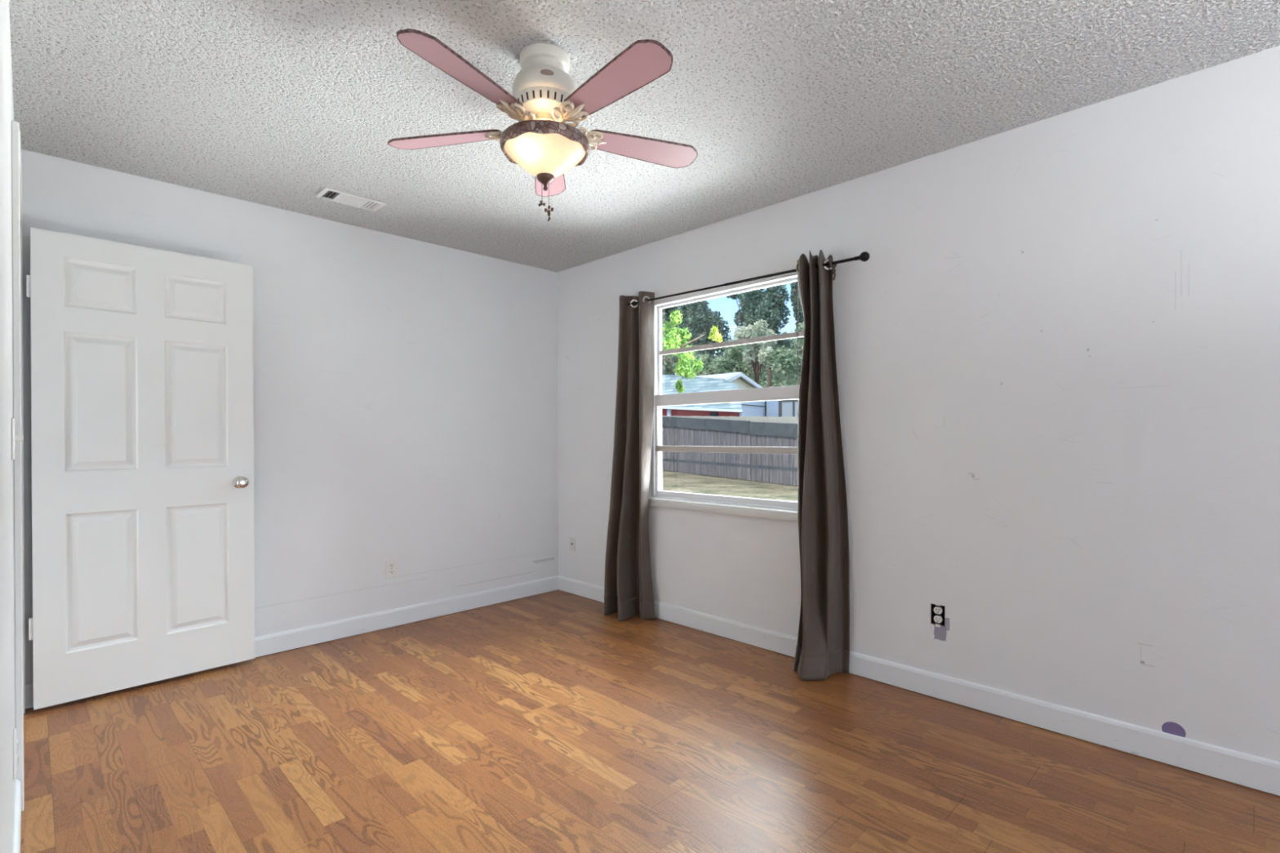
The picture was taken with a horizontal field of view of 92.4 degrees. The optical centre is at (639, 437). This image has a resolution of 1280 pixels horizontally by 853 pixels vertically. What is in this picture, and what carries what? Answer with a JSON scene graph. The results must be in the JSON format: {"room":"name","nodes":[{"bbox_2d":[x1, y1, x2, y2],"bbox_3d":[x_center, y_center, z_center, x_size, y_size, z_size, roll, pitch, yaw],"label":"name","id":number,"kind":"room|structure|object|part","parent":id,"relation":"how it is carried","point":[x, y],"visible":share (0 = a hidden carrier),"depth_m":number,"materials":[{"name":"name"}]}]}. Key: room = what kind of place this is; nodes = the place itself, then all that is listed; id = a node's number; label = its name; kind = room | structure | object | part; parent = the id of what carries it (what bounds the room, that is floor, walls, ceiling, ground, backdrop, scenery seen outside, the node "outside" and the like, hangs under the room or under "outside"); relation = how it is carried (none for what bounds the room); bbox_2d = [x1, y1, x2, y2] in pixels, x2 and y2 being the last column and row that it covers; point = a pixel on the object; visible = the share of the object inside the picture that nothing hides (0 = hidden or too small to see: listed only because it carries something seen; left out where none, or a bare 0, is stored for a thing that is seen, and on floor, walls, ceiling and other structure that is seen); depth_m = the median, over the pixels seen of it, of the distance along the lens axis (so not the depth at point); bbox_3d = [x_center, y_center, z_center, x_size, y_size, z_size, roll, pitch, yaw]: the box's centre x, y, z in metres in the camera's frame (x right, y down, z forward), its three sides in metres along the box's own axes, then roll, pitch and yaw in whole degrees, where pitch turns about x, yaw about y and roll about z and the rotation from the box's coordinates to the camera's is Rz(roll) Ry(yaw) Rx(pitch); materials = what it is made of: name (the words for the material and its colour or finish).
{"room":"empty bedroom","nodes":[
{"label":"empty bedroom","id":0,"kind":"room"},
{"bbox_2d":[0,0,15,852],"bbox_3d":[-0.043,-0.038,-0.091,0.120,2.400,7.532,0,0,-45],"label":"wall","id":1,"kind":"structure","parent":0,"point":[7,784],"depth_m":1.31,"materials":[{"name":"paint"}]},
{"bbox_2d":[13,728,17,779],"bbox_3d":[-1.697,0.859,1.668,0.010,0.116,0.070,0,0,-45],"label":"electrical outlet","id":2,"kind":"object","parent":1,"relation":"attached to","point":[15,740],"visible":0.86,"depth_m":1.64,"materials":[{"name":"white plastic"}]},
{"bbox_3d":[-1.698,0.859,1.667,0.006,0.116,0.070,0,0,-45],"label":"plate","id":3,"kind":"part","parent":2,"relation":"part of","materials":[{"name":"white plastic"}]},
{"bbox_2d":[16,753,17,767],"bbox_3d":[-1.697,0.878,1.668,0.009,0.029,0.034,0,0,-45],"label":"receptacle","id":4,"kind":"object","parent":2,"relation":"attached to","point":[17,753],"depth_m":1.67,"materials":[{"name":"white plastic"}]},
{"bbox_2d":[12,779,21,852],"bbox_3d":[0.370,1.105,-0.406,0.012,0.104,6.505,0,0,-45],"label":"baseboard","id":5,"kind":"structure","parent":1,"relation":"attached to","point":[17,810],"depth_m":1.71,"materials":[{"name":"paint"}]},
{"bbox_2d":[11,417,23,459],"bbox_3d":[-1.744,0.004,1.721,0.024,0.116,0.070,0,0,-45],"label":"light switch","id":6,"kind":"object","parent":1,"relation":"attached to","point":[14,437],"visible":0.99,"depth_m":1.69,"materials":[{"name":"white plastic"}]},
{"bbox_3d":[-1.751,0.004,1.714,0.006,0.116,0.070,0,0,-45],"label":"plate","id":7,"kind":"part","parent":6,"relation":"part of","materials":[{"name":"white plastic"}]},
{"bbox_2d":[11,120,25,811],"bbox_3d":[-2.333,0.093,2.221,0.145,2.143,1.021,0,0,-45],"label":"trim","id":8,"kind":"structure","parent":1,"relation":"attached to","point":[16,173],"depth_m":1.91,"materials":[{"name":"paint"}]},
{"bbox_3d":[-2.627,0.093,2.604,0.018,2.143,0.064,0,0,-45],"label":"casing","id":9,"kind":"part","parent":8,"relation":"part of","materials":[{"name":"paint"}]},
{"bbox_2d":[21,149,558,708],"bbox_3d":[-2.142,-0.039,3.218,4.172,2.400,0.120,0,0,-45],"label":"wall","id":10,"kind":"structure","parent":0,"point":[405,390],"depth_m":3.65,"materials":[{"name":"paint"}]},
{"bbox_2d":[26,227,254,710],"bbox_3d":[-2.276,0.129,2.867,0.139,2.023,0.826,0,0,43],"label":"door","id":11,"kind":"structure","parent":10,"relation":"in","point":[142,422],"depth_m":2.82,"materials":[{"name":"paint"}]},
{"bbox_3d":[-2.010,0.226,3.096,0.066,0.062,0.062,0,0,43],"label":"knob","id":12,"kind":"part","parent":11,"relation":"part of","materials":[{"name":"silver metal"}]},
{"bbox_2d":[25,575,558,708],"bbox_3d":[-1.635,1.102,3.628,2.860,0.104,0.012,0,0,-45],"label":"baseboard","id":13,"kind":"structure","parent":10,"relation":"attached to","point":[275,642],"depth_m":3.73,"materials":[{"name":"paint"}]},
{"bbox_2d":[385,558,397,578],"bbox_3d":[-1.516,0.799,3.748,0.070,0.116,0.010,0,0,-45],"label":"electrical outlet","id":14,"kind":"object","parent":10,"relation":"attached to","point":[391,564],"visible":1,"depth_m":3.75,"materials":[{"name":"white plastic"}]},
{"bbox_2d":[389,568,395,574],"bbox_3d":[-1.516,0.819,3.748,0.034,0.029,0.009,0,0,-45],"label":"receptacle","id":15,"kind":"object","parent":14,"relation":"attached to","point":[392,571],"depth_m":3.75,"materials":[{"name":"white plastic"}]},
{"bbox_2d":[389,562,395,568],"bbox_3d":[-1.516,0.780,3.748,0.034,0.029,0.009,0,0,-45],"label":"receptacle","id":16,"kind":"object","parent":14,"relation":"attached to","point":[392,565],"depth_m":3.75,"materials":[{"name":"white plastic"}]},
{"bbox_2d":[8,0,1279,272],"bbox_3d":[0.558,-1.267,0.509,4.392,0.050,7.772,0,0,-45],"label":"ceiling","id":17,"kind":"structure","parent":0,"point":[277,104],"depth_m":2.19,"materials":[{"name":"white paint"}]},
{"bbox_2d":[315,186,386,211],"bbox_3d":[-1.503,-1.236,3.197,0.300,0.011,0.152,0,0,-45],"label":"ceiling vent","id":18,"kind":"object","parent":17,"relation":"in","point":[327,193],"visible":1,"depth_m":3.18,"materials":[{"name":"metal"}]},
{"bbox_2d":[387,28,697,221],"bbox_3d":[-0.287,-0.975,1.982,1.078,0.534,1.043,0,0,-45],"label":"ceiling fan","id":19,"kind":"object","parent":17,"relation":"hanging from","point":[544,97],"visible":1,"depth_m":1.93,"materials":[{"name":"pink wood"}]},
{"bbox_3d":[-0.658,-1.013,2.087,0.410,0.006,0.124,0,12,12],"label":"blade","id":20,"kind":"part","parent":19,"relation":"part of","materials":[{"name":"paint"}]},
{"bbox_3d":[-0.487,-1.012,1.706,0.124,0.006,0.410,14,7,29],"label":"blade","id":21,"kind":"part","parent":19,"relation":"part of","materials":[{"name":"paint"}]},
{"bbox_3d":[-0.310,-0.905,2.015,0.268,0.105,0.268,0,0,-45],"label":"lamp shade","id":22,"kind":"part","parent":19,"relation":"part of","materials":[{"name":"white glass"}]},
{"bbox_3d":[-0.350,-1.015,2.368,0.124,0.006,0.410,-12,1,-6],"label":"blade","id":23,"kind":"part","parent":19,"relation":"part of","materials":[{"name":"paint"}]},
{"bbox_3d":[-0.072,-1.014,1.752,0.124,0.006,0.410,16,-11,-41],"label":"blade","id":24,"kind":"part","parent":19,"relation":"part of","materials":[{"name":"pink wood"}]},
{"bbox_3d":[0.013,-1.016,2.161,0.410,0.006,0.124,0,-12,-24],"label":"blade","id":25,"kind":"part","parent":19,"relation":"part of","materials":[{"name":"pink wood"}]},
{"bbox_2d":[20,590,1279,852],"bbox_3d":[0.561,1.183,0.509,4.372,0.050,7.732,0,0,-45],"label":"floor","id":26,"kind":"structure","parent":0,"point":[548,722],"depth_m":2.18,"materials":[{"name":"brown wood"}]},
{"bbox_2d":[557,45,1279,761],"bbox_3d":[2.078,-0.052,2.019,0.120,2.400,7.772,0,0,-45],"label":"wall","id":27,"kind":"structure","parent":0,"point":[1057,338],"depth_m":2.42,"materials":[{"name":"paint"}]},
{"bbox_2d":[569,537,575,551],"bbox_3d":[-0.501,0.786,4.519,0.017,0.100,0.060,0,0,-45],"label":"cable jack","id":28,"kind":"object","parent":27,"relation":"attached to","point":[572,540],"visible":1,"depth_m":4.52,"materials":[{"name":"paint"}]},
{"bbox_2d":[648,268,804,522],"bbox_3d":[0.493,-0.224,3.568,0.109,1.323,1.223,0,0,-45],"label":"window","id":29,"kind":"structure","parent":27,"relation":"in","point":[784,510],"depth_m":3.60,"materials":[{"name":"white metal"}]},
{"bbox_3d":[0.496,0.412,3.570,0.109,0.052,1.223,0,0,-45],"label":"sill","id":30,"kind":"part","parent":29,"relation":"part of","materials":[{"name":"paint"}]},
{"bbox_3d":[0.494,0.049,3.572,0.029,0.646,1.098,0,0,-45],"label":"sash","id":31,"kind":"part","parent":29,"relation":"part of","materials":[{"name":"white metal"}]},
{"bbox_3d":[0.512,-0.536,3.591,0.026,0.622,1.098,0,0,-45],"label":"sash","id":32,"kind":"part","parent":29,"relation":"part of","materials":[{"name":"white metal"}]},
{"bbox_3d":[0.836,-0.232,3.249,0.002,1.207,0.004,0,0,-45],"label":"sash cord","id":33,"kind":"part","parent":29,"relation":"part of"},
{"bbox_2d":[626,251,870,306],"bbox_3d":[0.502,-0.841,3.428,0.119,0.061,1.640,0,0,-45],"label":"curtain rod","id":34,"kind":"object","parent":27,"relation":"attached to","point":[864,256],"visible":0.76,"depth_m":3.21,"materials":[{"name":"black metal"}]},
{"bbox_2d":[604,291,655,621],"bbox_3d":[-0.133,0.117,3.971,0.205,2.056,0.486,0,0,-45],"label":"curtain","id":35,"kind":"object","parent":34,"relation":"hanging from","point":[628,583],"visible":1,"depth_m":3.93,"materials":[{"name":"brown fabric"}]},
{"bbox_3d":[0.188,-0.853,3.690,0.012,0.025,0.825,0,0,-45],"label":"rod","id":36,"kind":"part","parent":34,"relation":"part of","materials":[{"name":"black metal"}]},
{"bbox_3d":[0.747,-0.841,3.128,0.016,0.028,0.780,0,0,-45],"label":"rod","id":37,"kind":"part","parent":34,"relation":"part of","materials":[{"name":"black metal"}]},
{"bbox_2d":[793,249,849,679],"bbox_3d":[0.836,0.120,2.992,0.239,2.049,0.283,0,0,-45],"label":"curtain","id":38,"kind":"object","parent":34,"relation":"hanging from","point":[823,644],"visible":1,"depth_m":2.98,"materials":[{"name":"brown fabric"}]},
{"bbox_2d":[557,575,1279,795],"bbox_3d":[2.035,1.092,1.976,0.012,0.104,7.532,0,0,-45],"label":"baseboard","id":39,"kind":"structure","parent":27,"relation":"attached to","point":[1253,771],"depth_m":2.46,"materials":[{"name":"paint"}]},
{"bbox_2d":[930,602,945,626],"bbox_3d":[1.335,0.782,2.729,0.064,0.106,0.060,0,0,-45],"label":"electrical outlet","id":40,"kind":"object","parent":27,"relation":"attached to","point":[937,611],"visible":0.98,"depth_m":2.71,"materials":[{"name":"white plastic"}]},
{"bbox_2d":[933,615,942,622],"bbox_3d":[1.316,0.801,2.710,0.009,0.029,0.034,0,0,-45],"label":"receptacle","id":41,"kind":"object","parent":40,"relation":"attached to","point":[938,619],"depth_m":2.71,"materials":[{"name":"white plastic"}]},
{"bbox_2d":[933,606,942,613],"bbox_3d":[1.316,0.762,2.710,0.009,0.029,0.034,0,0,-45],"label":"receptacle","id":42,"kind":"object","parent":40,"relation":"attached to","point":[937,610],"depth_m":2.71,"materials":[{"name":"white plastic"}]},
{"label":"outside","id":43,"kind":"structure","parent":0,"visible":0},
{"bbox_2d":[662,470,797,502],"bbox_3d":[15.285,1.154,36.365,67.043,0.100,90.000,0,0,-45],"label":"ground","id":44,"kind":"structure","parent":43,"point":[678,482],"depth_m":15.05,"materials":[{"name":"beige soil"}]},
{"bbox_2d":[662,343,679,375],"bbox_3d":[2.130,-5.524,69.082,9.358,13.194,7.576,0,0,-45],"label":"leafy tree","id":45,"kind":"object","parent":44,"relation":"on","point":[668,369],"visible":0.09,"depth_m":66.45,"materials":[{"name":"green plant"}]},
{"bbox_2d":[662,306,681,374],"bbox_3d":[2.417,-7.998,64.427,3.908,18.161,5.270,0,0,-31],"label":"leafy tree","id":46,"kind":"object","parent":44,"relation":"on","point":[666,312],"visible":0.11,"depth_m":63.19,"materials":[{"name":"green plant"}]},
{"bbox_2d":[662,310,722,393],"bbox_3d":[0.025,-0.484,11.245,0.956,3.453,3.642,0,0,-42],"label":"tree","id":47,"kind":"object","parent":44,"relation":"on","point":[684,366],"visible":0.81,"depth_m":10.48,"materials":[{"name":"green plant"}]},
{"bbox_2d":[667,300,731,373],"bbox_3d":[5.059,-5.745,54.013,3.861,13.694,5.818,0,0,-45],"label":"leafy tree","id":48,"kind":"object","parent":44,"relation":"on","point":[696,316],"visible":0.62,"depth_m":52.71,"materials":[{"name":"green plant"}]},
{"bbox_2d":[662,374,742,416],"bbox_3d":[1.640,-1.030,26.248,3.440,4.430,9.100,0,0,-45],"label":"shed","id":49,"kind":"object","parent":44,"relation":"on","point":[668,381],"visible":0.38,"depth_m":24.42,"materials":[{"name":"grey"}]},
{"bbox_2d":[674,345,753,378],"bbox_3d":[5.856,-2.856,44.845,5.582,7.962,5.564,0,0,-45],"label":"leafy tree","id":50,"kind":"object","parent":44,"relation":"on","point":[722,365],"visible":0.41,"depth_m":43.96,"materials":[{"name":"green plant"}]},
{"bbox_2d":[662,416,797,486],"bbox_3d":[2.883,0.157,16.684,1.810,2.096,28.458,0,0,-28],"label":"wooden fence","id":51,"kind":"object","parent":44,"relation":"on","point":[780,468],"visible":0.23,"depth_m":17.65,"materials":[{"name":"grey wood"}]},
{"bbox_3d":[1.759,0.699,17.092,0.025,0.220,26.682,0,0,-28],"label":"rail","id":52,"kind":"part","parent":51,"relation":"part of","materials":[{"name":"grey wood"}]},
{"bbox_2d":[662,415,797,423],"bbox_3d":[2.898,0.157,17.855,1.733,2.091,26.696,0,0,-28],"label":"fence","id":53,"kind":"object","parent":44,"relation":"on","point":[788,420],"visible":0.13,"depth_m":17.47,"materials":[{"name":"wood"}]},
{"bbox_2d":[726,290,763,326],"bbox_3d":[10.986,-7.678,63.487,4.286,17.460,3.712,0,0,-45],"label":"leafy tree","id":54,"kind":"object","parent":44,"relation":"on","point":[740,316],"visible":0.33,"depth_m":63.26,"materials":[{"name":"green plant"}]},
{"bbox_2d":[695,372,797,417],"bbox_3d":[4.503,-1.118,34.387,8.900,4.540,12.400,0,0,-45],"label":"house","id":55,"kind":"structure","parent":44,"relation":"on","point":[778,408],"depth_m":32.38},
{"bbox_2d":[733,319,777,384],"bbox_3d":[8.223,-3.520,43.037,2.935,9.279,3.031,0,0,23],"label":"leafy tree","id":56,"kind":"object","parent":44,"relation":"on","point":[756,359],"visible":0.73,"depth_m":42.30,"materials":[{"name":"green plant"}]},
{"bbox_2d":[714,330,803,387],"bbox_3d":[18.503,-6.301,77.195,28.681,14.575,27.985,0,0,-45],"label":"leafy tree","id":57,"kind":"object","parent":44,"relation":"on","point":[762,382],"visible":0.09,"depth_m":70.77,"materials":[{"name":"green plant"}]},
{"bbox_2d":[737,284,795,386],"bbox_3d":[10.482,-5.708,49.042,5.541,13.601,3.727,0,0,-45],"label":"leafy tree","id":58,"kind":"object","parent":44,"relation":"on","point":[771,308],"visible":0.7,"depth_m":47.92,"materials":[{"name":"green plant"}]},
{"bbox_2d":[765,321,804,385],"bbox_3d":[11.970,-3.284,40.103,6.784,8.794,5.809,0,0,-45],"label":"leafy tree","id":59,"kind":"object","parent":44,"relation":"on","point":[780,360],"visible":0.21,"depth_m":39.23,"materials":[{"name":"green plant"}]},
{"bbox_2d":[789,281,804,385],"bbox_3d":[12.365,-6.002,47.308,1.982,14.184,1.772,0,0,34],"label":"leafy tree","id":60,"kind":"object","parent":44,"relation":"on","point":[793,296],"visible":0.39,"depth_m":47.15,"materials":[{"name":"green plant"}]}
]}

